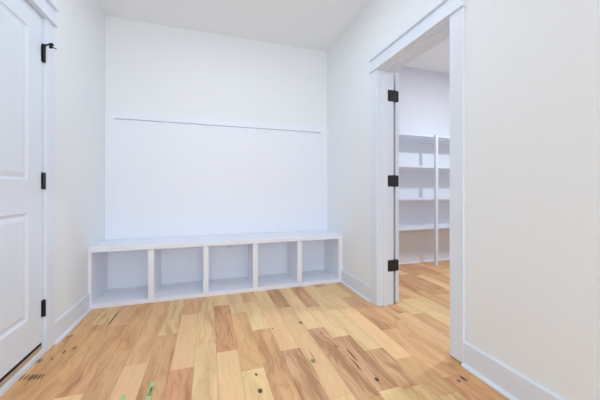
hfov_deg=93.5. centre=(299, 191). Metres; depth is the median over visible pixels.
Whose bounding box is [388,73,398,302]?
door
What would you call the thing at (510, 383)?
baseboard
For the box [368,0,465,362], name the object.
door frame
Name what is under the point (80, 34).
wall
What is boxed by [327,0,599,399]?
wall
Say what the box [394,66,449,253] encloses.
wall
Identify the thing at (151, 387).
tape
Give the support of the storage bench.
on the floor
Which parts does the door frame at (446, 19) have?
casing, casing, casing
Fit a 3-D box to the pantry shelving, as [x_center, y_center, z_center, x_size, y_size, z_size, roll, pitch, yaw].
[1.941,0.120,3.942,2.678,1.757,0.269,0,0,-18]
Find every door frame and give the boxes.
[25,0,58,351]
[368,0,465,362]
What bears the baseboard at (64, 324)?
attached to the wall at (80, 34)
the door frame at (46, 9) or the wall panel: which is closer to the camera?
the door frame at (46, 9)
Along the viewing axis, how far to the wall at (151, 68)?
3.09 m
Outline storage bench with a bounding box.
[88,230,342,308]
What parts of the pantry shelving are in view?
shelf, shelf, shelf, shelf, post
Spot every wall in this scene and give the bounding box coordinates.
[52,0,105,320]
[106,16,326,239]
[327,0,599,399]
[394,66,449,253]
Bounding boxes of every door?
[0,0,56,382]
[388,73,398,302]
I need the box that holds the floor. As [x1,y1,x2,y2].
[0,260,508,399]
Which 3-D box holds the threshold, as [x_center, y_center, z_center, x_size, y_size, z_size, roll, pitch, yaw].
[-1.506,0.972,1.302,0.142,0.055,0.888,0,0,-18]
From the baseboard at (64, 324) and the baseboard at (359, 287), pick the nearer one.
the baseboard at (64, 324)
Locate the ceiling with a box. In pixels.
[97,0,449,73]
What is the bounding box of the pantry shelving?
[399,133,449,265]
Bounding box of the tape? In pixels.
[145,381,154,399]
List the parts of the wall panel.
rail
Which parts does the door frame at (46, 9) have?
casing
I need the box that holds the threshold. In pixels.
[0,345,44,396]
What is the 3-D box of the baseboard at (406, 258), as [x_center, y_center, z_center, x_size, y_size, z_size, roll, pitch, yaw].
[1.856,0.931,4.040,2.784,0.137,0.031,0,0,-18]
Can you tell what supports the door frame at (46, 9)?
attached to the wall at (80, 34)
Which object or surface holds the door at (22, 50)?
in the wall at (80, 34)
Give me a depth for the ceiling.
2.84 m
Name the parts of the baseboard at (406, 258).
shoe molding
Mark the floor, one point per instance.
(321, 341)
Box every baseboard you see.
[54,294,91,344]
[340,270,370,302]
[399,250,449,263]
[461,341,564,399]
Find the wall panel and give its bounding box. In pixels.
[105,110,327,239]
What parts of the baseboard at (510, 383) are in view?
shoe molding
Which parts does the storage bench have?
panel, panel, panel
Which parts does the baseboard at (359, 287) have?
shoe molding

